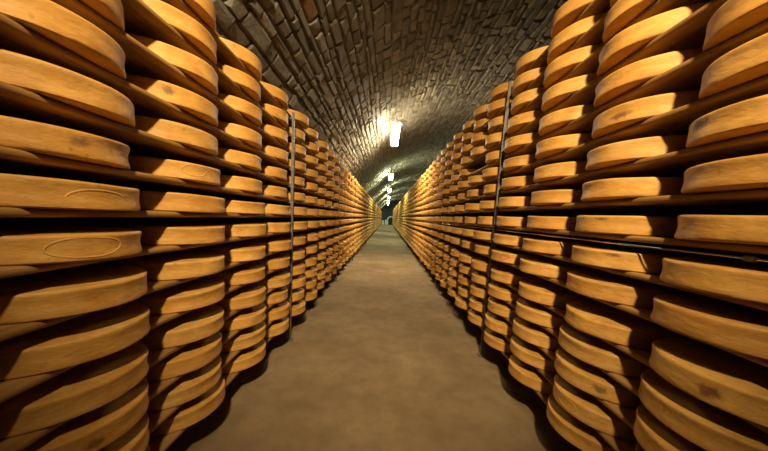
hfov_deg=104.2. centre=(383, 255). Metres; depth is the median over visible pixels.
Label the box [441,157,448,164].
cheese wheel
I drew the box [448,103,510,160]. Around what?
shelf board
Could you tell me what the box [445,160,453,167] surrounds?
cheese wheel
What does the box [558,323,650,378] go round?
cheese wheel
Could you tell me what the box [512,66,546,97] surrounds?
cheese wheel
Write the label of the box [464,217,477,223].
cheese wheel
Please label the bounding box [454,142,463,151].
cheese wheel
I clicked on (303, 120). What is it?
cheese wheel
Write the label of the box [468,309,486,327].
cheese wheel
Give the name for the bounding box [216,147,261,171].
cheese wheel
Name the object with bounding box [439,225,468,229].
cheese wheel
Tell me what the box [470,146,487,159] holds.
cheese wheel
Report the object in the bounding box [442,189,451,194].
cheese wheel
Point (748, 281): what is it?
cheese wheel
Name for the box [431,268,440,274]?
cheese wheel
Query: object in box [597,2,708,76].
cheese wheel
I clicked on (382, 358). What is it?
floor
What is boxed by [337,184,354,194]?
shelf board
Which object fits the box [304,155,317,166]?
cheese wheel
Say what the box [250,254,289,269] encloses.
cheese wheel
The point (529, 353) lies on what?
cheese wheel
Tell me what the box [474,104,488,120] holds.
cheese wheel
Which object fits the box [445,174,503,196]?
shelf board
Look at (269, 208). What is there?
cheese wheel
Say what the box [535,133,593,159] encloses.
cheese wheel
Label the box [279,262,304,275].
cheese wheel
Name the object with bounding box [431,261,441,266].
cheese wheel
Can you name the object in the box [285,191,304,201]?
cheese wheel
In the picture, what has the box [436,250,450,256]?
cheese wheel
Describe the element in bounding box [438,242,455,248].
cheese wheel
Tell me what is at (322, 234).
cheese wheel
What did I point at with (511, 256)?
cheese wheel
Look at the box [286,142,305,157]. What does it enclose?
cheese wheel
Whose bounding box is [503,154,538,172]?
cheese wheel
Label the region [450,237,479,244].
cheese wheel
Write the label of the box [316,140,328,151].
cheese wheel
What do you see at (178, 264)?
cheese wheel
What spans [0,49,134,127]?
cheese wheel
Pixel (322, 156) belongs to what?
cheese wheel
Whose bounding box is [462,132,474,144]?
cheese wheel
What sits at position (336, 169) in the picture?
cheese wheel
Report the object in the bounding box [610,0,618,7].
cheese wheel
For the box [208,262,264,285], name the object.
cheese wheel
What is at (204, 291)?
cheese wheel
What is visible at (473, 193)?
cheese wheel
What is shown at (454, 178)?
cheese wheel
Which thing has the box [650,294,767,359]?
cheese wheel
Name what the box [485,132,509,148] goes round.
cheese wheel
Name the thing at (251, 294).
cheese wheel
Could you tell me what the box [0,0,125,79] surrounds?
cheese wheel
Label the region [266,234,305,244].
cheese wheel
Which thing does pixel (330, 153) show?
cheese wheel
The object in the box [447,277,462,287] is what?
cheese wheel
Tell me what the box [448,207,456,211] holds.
cheese wheel
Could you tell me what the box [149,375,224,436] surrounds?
cheese wheel
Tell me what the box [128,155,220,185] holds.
cheese wheel
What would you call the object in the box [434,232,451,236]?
cheese wheel
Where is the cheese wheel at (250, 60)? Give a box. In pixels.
[219,37,261,81]
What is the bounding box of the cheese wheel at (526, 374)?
[508,354,552,394]
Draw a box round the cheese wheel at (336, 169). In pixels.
[333,166,339,173]
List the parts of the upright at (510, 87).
post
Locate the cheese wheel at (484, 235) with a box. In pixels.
[473,230,525,239]
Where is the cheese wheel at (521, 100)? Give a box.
[511,87,545,114]
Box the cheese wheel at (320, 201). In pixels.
[317,199,324,205]
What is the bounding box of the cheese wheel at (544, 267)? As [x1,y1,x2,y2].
[519,257,601,279]
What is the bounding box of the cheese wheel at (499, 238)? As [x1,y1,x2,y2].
[493,233,558,245]
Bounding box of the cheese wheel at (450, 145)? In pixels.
[447,141,455,150]
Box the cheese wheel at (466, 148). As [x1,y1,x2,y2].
[461,144,473,155]
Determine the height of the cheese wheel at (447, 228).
0.102 m
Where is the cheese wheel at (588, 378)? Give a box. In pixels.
[554,347,642,408]
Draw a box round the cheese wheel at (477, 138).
[471,131,488,146]
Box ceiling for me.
[211,0,567,208]
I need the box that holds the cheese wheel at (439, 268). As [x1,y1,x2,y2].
[436,265,445,272]
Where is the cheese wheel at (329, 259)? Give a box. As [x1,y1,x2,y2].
[319,255,332,263]
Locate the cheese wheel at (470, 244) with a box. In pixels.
[462,240,490,248]
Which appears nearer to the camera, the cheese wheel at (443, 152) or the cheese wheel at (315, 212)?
the cheese wheel at (315, 212)
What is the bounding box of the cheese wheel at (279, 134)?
[260,123,287,145]
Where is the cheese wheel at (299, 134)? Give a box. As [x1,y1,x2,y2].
[286,126,304,142]
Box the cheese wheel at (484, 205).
[479,201,500,209]
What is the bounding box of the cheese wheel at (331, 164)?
[325,160,334,168]
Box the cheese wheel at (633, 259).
[571,244,713,274]
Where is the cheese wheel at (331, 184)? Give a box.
[325,180,334,187]
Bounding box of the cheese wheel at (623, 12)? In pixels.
[603,0,656,42]
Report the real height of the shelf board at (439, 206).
0.030 m
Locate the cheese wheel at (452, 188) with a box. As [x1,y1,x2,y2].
[449,185,459,192]
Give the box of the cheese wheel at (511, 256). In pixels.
[491,249,549,264]
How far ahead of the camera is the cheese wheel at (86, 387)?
1.11 m
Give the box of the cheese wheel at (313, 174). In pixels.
[304,168,317,178]
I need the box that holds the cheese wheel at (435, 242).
[433,240,449,245]
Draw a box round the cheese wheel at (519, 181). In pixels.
[501,176,535,189]
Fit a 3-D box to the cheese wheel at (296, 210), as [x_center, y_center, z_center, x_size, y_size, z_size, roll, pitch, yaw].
[-1.307,-0.590,3.838,0.620,0.100,0.627,-3,10,-39]
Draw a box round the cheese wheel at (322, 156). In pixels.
[317,152,327,161]
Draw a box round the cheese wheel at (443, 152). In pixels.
[441,149,447,156]
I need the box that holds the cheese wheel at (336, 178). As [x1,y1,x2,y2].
[332,175,338,181]
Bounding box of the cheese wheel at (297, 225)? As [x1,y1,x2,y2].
[256,219,306,229]
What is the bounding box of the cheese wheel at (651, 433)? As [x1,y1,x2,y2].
[633,404,705,450]
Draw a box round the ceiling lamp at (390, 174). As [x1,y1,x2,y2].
[389,167,392,179]
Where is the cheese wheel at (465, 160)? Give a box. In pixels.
[460,156,472,166]
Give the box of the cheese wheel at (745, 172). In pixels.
[681,153,767,193]
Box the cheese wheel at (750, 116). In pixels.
[686,94,767,148]
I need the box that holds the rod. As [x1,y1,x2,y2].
[415,220,767,262]
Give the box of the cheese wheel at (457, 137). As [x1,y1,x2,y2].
[454,132,463,143]
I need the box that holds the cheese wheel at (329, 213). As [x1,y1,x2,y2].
[327,211,334,215]
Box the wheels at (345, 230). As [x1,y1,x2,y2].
[319,165,460,265]
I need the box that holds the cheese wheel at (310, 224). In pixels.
[276,219,318,227]
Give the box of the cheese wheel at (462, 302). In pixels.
[455,295,471,310]
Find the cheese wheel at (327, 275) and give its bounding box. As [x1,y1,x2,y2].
[322,273,330,281]
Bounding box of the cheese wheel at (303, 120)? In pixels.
[287,109,308,129]
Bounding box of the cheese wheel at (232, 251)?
[183,242,265,261]
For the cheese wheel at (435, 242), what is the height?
0.103 m
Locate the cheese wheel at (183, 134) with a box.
[135,115,217,155]
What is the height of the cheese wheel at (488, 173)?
0.101 m
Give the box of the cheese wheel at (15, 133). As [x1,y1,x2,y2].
[0,115,129,169]
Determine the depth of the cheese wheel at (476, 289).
3.78 m
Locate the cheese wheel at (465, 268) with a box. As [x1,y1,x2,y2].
[459,263,478,274]
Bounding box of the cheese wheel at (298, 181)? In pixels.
[285,175,304,186]
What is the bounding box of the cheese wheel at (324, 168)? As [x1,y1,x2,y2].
[316,163,327,172]
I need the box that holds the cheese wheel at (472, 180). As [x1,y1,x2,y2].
[468,175,484,184]
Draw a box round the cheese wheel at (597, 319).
[565,300,695,350]
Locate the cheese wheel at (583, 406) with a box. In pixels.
[553,373,637,442]
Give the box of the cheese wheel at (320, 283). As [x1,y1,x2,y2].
[314,279,323,289]
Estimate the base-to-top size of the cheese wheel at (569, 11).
0.103 m
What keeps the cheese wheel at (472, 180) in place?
on the shelf board at (494, 180)
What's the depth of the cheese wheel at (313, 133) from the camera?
4.24 m
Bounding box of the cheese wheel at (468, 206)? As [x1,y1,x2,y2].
[465,203,480,210]
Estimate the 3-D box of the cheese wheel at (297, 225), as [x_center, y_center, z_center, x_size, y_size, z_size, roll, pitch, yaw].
[-1.318,-0.412,3.870,0.646,0.103,0.644,4,7,6]
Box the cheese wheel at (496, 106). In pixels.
[487,97,513,119]
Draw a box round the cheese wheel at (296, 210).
[293,207,306,214]
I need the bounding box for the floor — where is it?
[165,224,581,450]
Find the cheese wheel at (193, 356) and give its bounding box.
[145,331,221,381]
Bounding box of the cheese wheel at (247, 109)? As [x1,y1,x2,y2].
[217,92,261,126]
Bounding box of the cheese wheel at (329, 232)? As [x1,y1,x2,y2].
[309,229,332,234]
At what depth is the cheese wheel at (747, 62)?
1.04 m
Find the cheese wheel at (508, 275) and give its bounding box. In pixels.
[490,267,544,285]
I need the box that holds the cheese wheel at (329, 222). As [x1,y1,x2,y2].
[304,218,333,224]
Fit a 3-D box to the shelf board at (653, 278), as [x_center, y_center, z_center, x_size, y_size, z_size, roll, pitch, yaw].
[1.464,0.076,1.771,0.433,0.030,3.293,3,7,0]
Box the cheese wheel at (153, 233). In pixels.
[97,221,224,244]
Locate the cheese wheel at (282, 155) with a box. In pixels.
[260,144,287,163]
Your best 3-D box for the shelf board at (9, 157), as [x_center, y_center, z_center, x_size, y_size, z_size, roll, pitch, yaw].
[-1.318,-0.439,1.801,0.432,0.030,3.368,3,7,0]
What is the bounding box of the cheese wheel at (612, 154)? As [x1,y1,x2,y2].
[585,135,687,171]
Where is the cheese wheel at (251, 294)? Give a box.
[214,283,265,310]
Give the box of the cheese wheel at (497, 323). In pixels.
[485,311,513,336]
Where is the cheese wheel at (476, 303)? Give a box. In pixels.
[469,296,489,312]
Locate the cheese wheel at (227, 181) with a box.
[220,175,261,193]
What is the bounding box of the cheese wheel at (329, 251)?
[317,247,332,254]
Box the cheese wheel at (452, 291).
[448,286,459,297]
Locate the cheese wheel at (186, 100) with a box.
[126,74,217,126]
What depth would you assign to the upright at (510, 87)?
3.35 m
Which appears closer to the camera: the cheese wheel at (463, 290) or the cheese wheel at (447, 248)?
the cheese wheel at (463, 290)
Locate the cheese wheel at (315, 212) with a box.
[307,209,318,215]
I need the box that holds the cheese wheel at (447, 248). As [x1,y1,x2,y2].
[444,245,465,251]
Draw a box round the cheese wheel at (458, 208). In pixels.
[455,205,465,211]
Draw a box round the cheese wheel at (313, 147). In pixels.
[304,141,318,154]
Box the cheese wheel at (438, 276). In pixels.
[435,273,445,280]
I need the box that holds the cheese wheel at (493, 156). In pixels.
[485,150,507,164]
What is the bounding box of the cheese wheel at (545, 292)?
[518,280,596,308]
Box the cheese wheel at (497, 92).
[490,81,513,102]
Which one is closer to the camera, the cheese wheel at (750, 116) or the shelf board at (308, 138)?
the cheese wheel at (750, 116)
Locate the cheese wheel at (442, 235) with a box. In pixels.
[438,233,459,238]
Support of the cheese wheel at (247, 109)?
on the shelf board at (140, 60)
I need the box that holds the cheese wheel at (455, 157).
[451,153,462,162]
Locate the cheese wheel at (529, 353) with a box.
[510,334,556,372]
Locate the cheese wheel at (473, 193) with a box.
[467,189,483,197]
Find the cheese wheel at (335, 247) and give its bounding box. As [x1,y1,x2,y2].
[326,245,338,250]
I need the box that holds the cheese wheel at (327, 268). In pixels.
[320,264,332,272]
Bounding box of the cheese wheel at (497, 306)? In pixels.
[487,296,517,318]
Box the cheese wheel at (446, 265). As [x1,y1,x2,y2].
[442,262,453,269]
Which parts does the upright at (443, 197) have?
post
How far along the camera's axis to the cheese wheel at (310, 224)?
4.39 m
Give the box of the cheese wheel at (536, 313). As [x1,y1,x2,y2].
[515,298,566,329]
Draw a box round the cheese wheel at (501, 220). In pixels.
[496,216,527,226]
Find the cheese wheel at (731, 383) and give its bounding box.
[649,338,767,427]
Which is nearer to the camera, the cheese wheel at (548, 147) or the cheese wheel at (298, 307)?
the cheese wheel at (548, 147)
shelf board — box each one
[0,13,290,168]
[0,81,289,184]
[0,146,289,201]
[0,207,288,216]
[0,232,288,278]
[0,251,280,341]
[0,269,278,402]
[0,288,275,450]
[50,0,289,150]
[121,0,290,134]
[147,321,272,433]
[148,304,274,400]
[148,337,272,450]
[161,0,290,117]
[264,199,337,208]
[278,183,337,200]
[286,168,337,192]
[288,116,338,166]
[288,133,338,175]
[288,149,338,183]
[289,215,336,216]
[289,224,334,232]
[331,201,353,206]
[334,192,353,200]
[335,209,353,211]
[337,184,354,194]
[425,196,448,203]
[425,204,447,209]
[425,213,453,215]
[426,180,443,191]
[426,188,442,197]
[442,222,497,227]
[442,230,491,242]
[443,209,521,214]
[443,239,489,257]
[444,192,520,205]
[445,156,504,187]
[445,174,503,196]
[446,141,501,178]
[447,123,507,169]
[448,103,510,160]
[450,90,512,150]
[495,243,767,310]
[498,226,767,254]
[499,188,767,212]
[501,131,767,195]
[501,351,549,404]
[502,262,767,366]
[502,334,636,450]
[503,75,767,176]
[503,300,640,396]
[503,317,635,428]
[504,283,767,433]
[505,19,767,157]
[507,0,727,138]
[508,0,711,120]
[511,10,609,102]
[512,0,610,85]
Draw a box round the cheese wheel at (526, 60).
[515,45,548,77]
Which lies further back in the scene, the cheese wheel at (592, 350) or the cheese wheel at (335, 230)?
the cheese wheel at (335, 230)
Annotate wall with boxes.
[0,151,372,263]
[380,200,400,223]
[397,175,767,296]
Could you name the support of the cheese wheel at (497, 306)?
on the shelf board at (627, 415)
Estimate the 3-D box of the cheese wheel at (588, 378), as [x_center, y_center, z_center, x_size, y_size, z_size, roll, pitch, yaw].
[1.419,0.725,1.857,0.625,0.100,0.621,6,8,16]
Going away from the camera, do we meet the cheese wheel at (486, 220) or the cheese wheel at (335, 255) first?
the cheese wheel at (486, 220)
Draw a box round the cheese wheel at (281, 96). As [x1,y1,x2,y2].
[260,81,288,109]
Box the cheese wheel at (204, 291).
[133,276,224,314]
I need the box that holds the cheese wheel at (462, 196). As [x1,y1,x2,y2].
[457,193,468,200]
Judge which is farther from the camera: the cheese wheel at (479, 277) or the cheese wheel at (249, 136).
the cheese wheel at (479, 277)
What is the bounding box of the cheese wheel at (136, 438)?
[98,412,148,450]
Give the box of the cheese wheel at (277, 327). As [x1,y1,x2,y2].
[263,316,288,338]
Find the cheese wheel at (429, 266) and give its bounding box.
[427,264,435,269]
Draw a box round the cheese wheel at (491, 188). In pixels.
[483,184,504,194]
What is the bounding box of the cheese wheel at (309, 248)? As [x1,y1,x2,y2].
[293,243,316,253]
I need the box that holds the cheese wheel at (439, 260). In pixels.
[436,257,448,264]
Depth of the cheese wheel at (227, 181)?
2.29 m
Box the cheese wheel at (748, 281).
[660,257,767,303]
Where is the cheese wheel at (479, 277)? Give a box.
[471,271,494,285]
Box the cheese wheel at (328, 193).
[325,191,333,196]
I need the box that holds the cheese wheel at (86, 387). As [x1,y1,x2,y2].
[0,341,148,438]
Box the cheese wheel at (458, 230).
[452,227,488,233]
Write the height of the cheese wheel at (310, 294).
0.100 m
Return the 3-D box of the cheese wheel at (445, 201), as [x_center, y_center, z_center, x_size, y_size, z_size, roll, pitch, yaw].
[1.583,-1.155,6.370,0.629,0.101,0.616,4,7,3]
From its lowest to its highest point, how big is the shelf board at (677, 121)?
0.030 m
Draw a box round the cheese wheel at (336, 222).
[310,218,338,224]
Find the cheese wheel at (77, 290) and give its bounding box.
[0,264,147,324]
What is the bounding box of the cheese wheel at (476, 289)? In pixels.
[470,283,491,298]
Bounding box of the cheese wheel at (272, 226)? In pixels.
[226,220,290,232]
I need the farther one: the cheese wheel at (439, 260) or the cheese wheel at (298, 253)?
the cheese wheel at (439, 260)
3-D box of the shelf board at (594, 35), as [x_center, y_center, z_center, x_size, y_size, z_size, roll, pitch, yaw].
[1.554,-1.426,1.576,0.432,0.030,3.293,3,7,0]
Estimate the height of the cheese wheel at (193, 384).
0.100 m
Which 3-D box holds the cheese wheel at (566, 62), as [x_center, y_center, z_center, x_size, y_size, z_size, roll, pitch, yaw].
[1.568,-1.398,2.272,0.627,0.100,0.620,4,7,7]
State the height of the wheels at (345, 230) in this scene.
2.902 m
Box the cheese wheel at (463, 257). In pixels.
[458,253,489,262]
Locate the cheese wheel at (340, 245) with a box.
[333,242,342,247]
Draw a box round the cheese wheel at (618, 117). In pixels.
[591,90,699,138]
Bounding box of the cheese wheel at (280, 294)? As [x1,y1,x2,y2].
[263,286,287,304]
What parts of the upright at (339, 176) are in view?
post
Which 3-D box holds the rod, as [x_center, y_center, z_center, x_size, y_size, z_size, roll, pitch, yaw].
[1.331,-1.047,9.180,0.018,0.020,17.500,3,7,0]
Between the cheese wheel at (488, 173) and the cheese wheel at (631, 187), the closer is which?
the cheese wheel at (631, 187)
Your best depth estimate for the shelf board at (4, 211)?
1.20 m
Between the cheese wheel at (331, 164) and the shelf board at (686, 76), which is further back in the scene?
the cheese wheel at (331, 164)
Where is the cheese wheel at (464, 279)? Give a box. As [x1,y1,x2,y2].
[458,274,474,285]
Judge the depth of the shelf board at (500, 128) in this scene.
4.29 m
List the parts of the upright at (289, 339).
post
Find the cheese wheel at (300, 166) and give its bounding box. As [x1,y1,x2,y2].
[287,159,305,172]
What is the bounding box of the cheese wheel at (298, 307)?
[287,299,305,315]
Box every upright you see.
[250,112,294,341]
[317,165,340,281]
[340,183,355,260]
[411,184,424,253]
[418,173,437,265]
[433,151,463,288]
[476,81,539,356]
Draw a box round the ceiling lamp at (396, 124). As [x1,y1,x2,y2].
[391,116,400,145]
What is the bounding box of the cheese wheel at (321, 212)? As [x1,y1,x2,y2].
[319,209,326,215]
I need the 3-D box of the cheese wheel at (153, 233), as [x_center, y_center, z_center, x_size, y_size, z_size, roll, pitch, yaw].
[-1.338,-0.149,1.849,0.625,0.100,0.621,5,8,11]
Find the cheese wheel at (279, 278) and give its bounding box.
[254,270,289,288]
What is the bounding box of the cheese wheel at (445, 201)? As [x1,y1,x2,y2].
[443,199,451,203]
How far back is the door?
65.47 m
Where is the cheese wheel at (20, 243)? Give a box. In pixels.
[0,222,141,265]
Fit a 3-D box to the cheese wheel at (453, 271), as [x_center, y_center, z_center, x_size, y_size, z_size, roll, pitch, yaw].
[1.446,0.288,5.217,0.619,0.103,0.628,10,10,41]
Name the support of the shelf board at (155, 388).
attached to the upright at (289, 339)
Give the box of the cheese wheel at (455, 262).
[449,258,464,266]
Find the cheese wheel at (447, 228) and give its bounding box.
[444,226,467,231]
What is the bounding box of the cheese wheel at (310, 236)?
[293,231,318,240]
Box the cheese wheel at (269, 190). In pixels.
[261,185,286,197]
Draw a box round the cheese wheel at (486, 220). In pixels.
[477,216,493,224]
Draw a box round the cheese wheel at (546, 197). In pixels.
[530,189,582,205]
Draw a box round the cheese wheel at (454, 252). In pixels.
[451,249,475,256]
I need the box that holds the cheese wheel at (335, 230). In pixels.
[315,227,338,232]
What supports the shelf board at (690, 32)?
attached to the upright at (510, 87)
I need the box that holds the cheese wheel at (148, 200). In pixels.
[139,190,224,212]
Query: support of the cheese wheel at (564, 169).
on the shelf board at (672, 164)
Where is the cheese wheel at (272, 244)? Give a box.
[234,237,290,251]
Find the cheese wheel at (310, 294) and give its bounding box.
[302,288,316,300]
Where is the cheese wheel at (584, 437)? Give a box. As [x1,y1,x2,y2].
[546,393,614,450]
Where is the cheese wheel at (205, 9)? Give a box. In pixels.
[183,0,215,32]
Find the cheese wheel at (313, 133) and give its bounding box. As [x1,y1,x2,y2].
[305,128,318,141]
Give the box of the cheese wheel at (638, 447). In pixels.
[635,442,644,450]
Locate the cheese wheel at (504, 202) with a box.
[498,196,532,207]
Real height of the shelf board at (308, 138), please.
0.030 m
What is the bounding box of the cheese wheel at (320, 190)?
[316,187,326,194]
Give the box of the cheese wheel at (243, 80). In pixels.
[216,62,260,102]
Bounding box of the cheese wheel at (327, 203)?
[325,201,331,206]
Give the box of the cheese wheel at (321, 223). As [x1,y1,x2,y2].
[296,219,326,225]
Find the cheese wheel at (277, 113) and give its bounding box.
[258,102,288,127]
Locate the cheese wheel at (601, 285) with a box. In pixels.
[566,270,701,308]
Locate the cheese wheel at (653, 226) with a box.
[575,215,677,237]
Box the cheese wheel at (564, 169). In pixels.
[533,161,587,182]
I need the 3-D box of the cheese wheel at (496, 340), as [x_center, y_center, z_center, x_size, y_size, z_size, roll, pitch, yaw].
[1.411,0.903,3.236,0.646,0.103,0.644,7,8,28]
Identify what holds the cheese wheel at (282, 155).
on the shelf board at (15, 37)
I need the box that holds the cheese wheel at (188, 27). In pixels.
[142,0,216,64]
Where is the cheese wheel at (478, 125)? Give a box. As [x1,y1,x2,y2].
[474,118,489,133]
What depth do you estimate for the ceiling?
5.73 m
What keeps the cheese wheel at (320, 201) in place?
on the shelf board at (298, 203)
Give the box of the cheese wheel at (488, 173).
[482,167,505,179]
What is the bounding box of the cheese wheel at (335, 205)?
[332,203,338,207]
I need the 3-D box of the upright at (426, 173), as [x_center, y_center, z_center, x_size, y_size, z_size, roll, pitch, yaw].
[1.541,-1.183,10.040,0.531,3.097,0.090,3,7,0]
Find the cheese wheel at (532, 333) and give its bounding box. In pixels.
[512,316,560,350]
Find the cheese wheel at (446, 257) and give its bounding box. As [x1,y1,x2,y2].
[443,254,457,260]
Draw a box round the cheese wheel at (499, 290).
[488,281,522,302]
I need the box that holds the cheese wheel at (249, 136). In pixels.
[217,121,261,149]
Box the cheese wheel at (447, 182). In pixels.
[444,179,452,185]
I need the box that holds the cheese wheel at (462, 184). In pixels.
[457,181,470,189]
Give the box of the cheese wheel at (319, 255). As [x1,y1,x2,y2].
[307,251,325,259]
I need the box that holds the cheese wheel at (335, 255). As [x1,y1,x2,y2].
[328,252,337,258]
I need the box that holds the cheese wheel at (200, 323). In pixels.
[139,304,223,349]
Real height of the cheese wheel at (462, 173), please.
0.101 m
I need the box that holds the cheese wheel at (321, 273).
[314,270,325,279]
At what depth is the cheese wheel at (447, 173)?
6.16 m
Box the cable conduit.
[387,111,389,193]
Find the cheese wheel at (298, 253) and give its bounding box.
[275,248,304,259]
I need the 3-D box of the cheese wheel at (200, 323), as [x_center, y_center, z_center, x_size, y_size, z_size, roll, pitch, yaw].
[-1.373,0.420,1.902,0.623,0.102,0.623,-3,10,-39]
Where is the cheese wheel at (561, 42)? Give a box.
[547,13,605,64]
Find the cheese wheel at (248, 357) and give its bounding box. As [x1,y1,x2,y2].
[221,339,265,373]
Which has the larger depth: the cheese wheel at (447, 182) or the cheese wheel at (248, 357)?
the cheese wheel at (447, 182)
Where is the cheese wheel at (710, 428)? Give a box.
[638,368,767,450]
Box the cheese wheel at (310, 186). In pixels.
[302,182,317,191]
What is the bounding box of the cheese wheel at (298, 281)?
[286,274,305,288]
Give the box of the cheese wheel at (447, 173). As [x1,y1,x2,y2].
[445,170,453,176]
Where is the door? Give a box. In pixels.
[387,216,392,224]
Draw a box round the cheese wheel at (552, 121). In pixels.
[538,104,594,136]
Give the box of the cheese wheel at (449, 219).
[446,217,453,221]
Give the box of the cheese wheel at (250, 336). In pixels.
[220,321,265,352]
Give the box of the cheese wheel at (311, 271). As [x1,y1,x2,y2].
[301,266,316,277]
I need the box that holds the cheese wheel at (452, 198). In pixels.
[449,196,458,201]
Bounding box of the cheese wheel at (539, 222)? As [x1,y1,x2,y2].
[526,216,576,230]
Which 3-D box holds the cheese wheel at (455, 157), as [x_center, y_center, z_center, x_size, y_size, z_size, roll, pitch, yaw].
[1.577,-1.830,5.598,0.620,0.100,0.627,5,8,15]
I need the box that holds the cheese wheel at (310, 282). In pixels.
[302,277,316,289]
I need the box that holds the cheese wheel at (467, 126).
[463,120,475,133]
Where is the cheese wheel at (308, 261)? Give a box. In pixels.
[295,256,316,266]
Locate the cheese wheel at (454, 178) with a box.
[451,175,460,182]
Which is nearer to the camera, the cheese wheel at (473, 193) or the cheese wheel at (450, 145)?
the cheese wheel at (473, 193)
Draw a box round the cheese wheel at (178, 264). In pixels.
[100,250,224,280]
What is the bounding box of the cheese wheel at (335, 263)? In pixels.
[329,260,337,266]
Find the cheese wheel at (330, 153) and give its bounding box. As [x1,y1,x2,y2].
[326,150,334,158]
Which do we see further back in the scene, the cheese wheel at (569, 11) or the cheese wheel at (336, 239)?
the cheese wheel at (336, 239)
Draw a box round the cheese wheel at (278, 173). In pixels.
[260,165,286,180]
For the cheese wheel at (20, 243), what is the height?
0.103 m
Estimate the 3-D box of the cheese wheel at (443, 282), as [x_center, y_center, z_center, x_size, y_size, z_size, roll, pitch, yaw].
[1.425,0.557,5.906,0.624,0.102,0.623,1,8,-18]
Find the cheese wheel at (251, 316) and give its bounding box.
[219,302,265,331]
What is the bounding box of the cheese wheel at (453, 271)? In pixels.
[448,267,463,276]
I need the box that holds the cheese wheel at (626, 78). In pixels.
[594,47,702,107]
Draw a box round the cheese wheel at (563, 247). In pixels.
[522,238,611,255]
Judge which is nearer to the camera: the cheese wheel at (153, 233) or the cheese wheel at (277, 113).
the cheese wheel at (153, 233)
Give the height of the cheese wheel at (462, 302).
0.102 m
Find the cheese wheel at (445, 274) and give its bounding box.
[441,270,454,278]
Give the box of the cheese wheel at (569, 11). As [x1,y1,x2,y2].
[551,0,592,39]
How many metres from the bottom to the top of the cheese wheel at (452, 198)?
0.100 m
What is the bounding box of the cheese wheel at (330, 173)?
[325,170,333,177]
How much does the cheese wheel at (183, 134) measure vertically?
0.102 m
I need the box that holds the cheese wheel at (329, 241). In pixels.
[317,238,333,244]
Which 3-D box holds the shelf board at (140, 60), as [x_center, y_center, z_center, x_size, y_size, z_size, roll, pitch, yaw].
[-1.284,-0.999,1.728,0.432,0.030,3.368,3,7,0]
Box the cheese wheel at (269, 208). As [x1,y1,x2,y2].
[265,204,289,214]
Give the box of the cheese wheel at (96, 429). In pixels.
[22,377,148,450]
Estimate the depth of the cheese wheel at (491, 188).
3.58 m
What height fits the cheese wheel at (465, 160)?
0.103 m
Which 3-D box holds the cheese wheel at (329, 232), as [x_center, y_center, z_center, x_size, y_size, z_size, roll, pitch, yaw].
[-1.316,-0.482,5.901,0.621,0.101,0.623,1,8,-19]
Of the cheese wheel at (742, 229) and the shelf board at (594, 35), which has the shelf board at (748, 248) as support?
the cheese wheel at (742, 229)
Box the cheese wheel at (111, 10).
[80,0,124,31]
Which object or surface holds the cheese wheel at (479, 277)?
on the shelf board
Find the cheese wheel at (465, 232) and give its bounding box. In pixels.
[462,229,503,236]
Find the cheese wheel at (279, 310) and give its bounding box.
[263,300,289,321]
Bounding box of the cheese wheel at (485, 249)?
[475,244,516,254]
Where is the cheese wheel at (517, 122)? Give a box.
[507,110,543,134]
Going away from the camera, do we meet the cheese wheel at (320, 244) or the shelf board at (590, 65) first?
the shelf board at (590, 65)
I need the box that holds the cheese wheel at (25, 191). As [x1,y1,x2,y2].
[0,173,139,210]
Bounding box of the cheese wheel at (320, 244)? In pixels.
[306,241,326,248]
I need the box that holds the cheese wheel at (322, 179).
[315,175,326,183]
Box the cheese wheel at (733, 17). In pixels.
[703,0,767,51]
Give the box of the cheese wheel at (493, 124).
[488,114,512,133]
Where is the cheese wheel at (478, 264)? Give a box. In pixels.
[471,259,511,271]
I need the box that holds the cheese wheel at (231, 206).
[225,199,264,213]
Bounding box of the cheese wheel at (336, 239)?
[325,236,338,241]
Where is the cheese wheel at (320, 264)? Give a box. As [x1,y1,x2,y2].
[313,261,324,269]
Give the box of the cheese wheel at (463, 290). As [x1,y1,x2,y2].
[458,285,473,298]
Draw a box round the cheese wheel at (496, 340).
[484,327,512,353]
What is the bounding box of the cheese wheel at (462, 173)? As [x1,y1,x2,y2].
[459,169,477,177]
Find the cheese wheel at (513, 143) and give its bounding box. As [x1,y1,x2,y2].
[504,132,540,153]
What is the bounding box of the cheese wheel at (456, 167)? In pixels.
[452,164,461,171]
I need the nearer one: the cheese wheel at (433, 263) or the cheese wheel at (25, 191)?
the cheese wheel at (25, 191)
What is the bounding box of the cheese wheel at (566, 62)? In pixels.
[543,43,603,88]
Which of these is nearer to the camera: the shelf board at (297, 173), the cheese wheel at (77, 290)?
the cheese wheel at (77, 290)
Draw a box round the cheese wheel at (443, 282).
[440,279,450,288]
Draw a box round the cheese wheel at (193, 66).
[126,32,217,95]
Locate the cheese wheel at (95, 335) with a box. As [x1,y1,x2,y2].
[0,301,149,380]
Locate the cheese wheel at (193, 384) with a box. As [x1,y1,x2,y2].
[146,355,221,412]
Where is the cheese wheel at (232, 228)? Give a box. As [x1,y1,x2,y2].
[182,220,266,236]
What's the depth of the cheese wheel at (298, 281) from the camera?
3.85 m
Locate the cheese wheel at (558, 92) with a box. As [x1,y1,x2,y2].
[541,73,597,112]
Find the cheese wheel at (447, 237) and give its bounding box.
[444,235,467,240]
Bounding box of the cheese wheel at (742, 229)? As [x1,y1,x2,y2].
[674,215,767,244]
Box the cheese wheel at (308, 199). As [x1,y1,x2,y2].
[305,196,317,203]
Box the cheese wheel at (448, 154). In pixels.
[446,151,455,158]
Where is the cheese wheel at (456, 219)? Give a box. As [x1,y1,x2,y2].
[454,217,464,222]
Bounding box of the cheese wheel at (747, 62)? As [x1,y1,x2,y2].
[698,33,767,99]
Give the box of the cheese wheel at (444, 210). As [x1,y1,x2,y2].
[441,208,448,212]
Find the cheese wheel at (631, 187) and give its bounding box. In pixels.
[581,177,683,201]
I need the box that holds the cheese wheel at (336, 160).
[333,157,339,164]
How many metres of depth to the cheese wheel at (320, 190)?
5.00 m
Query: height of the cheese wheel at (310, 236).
0.103 m
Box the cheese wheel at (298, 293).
[286,287,304,301]

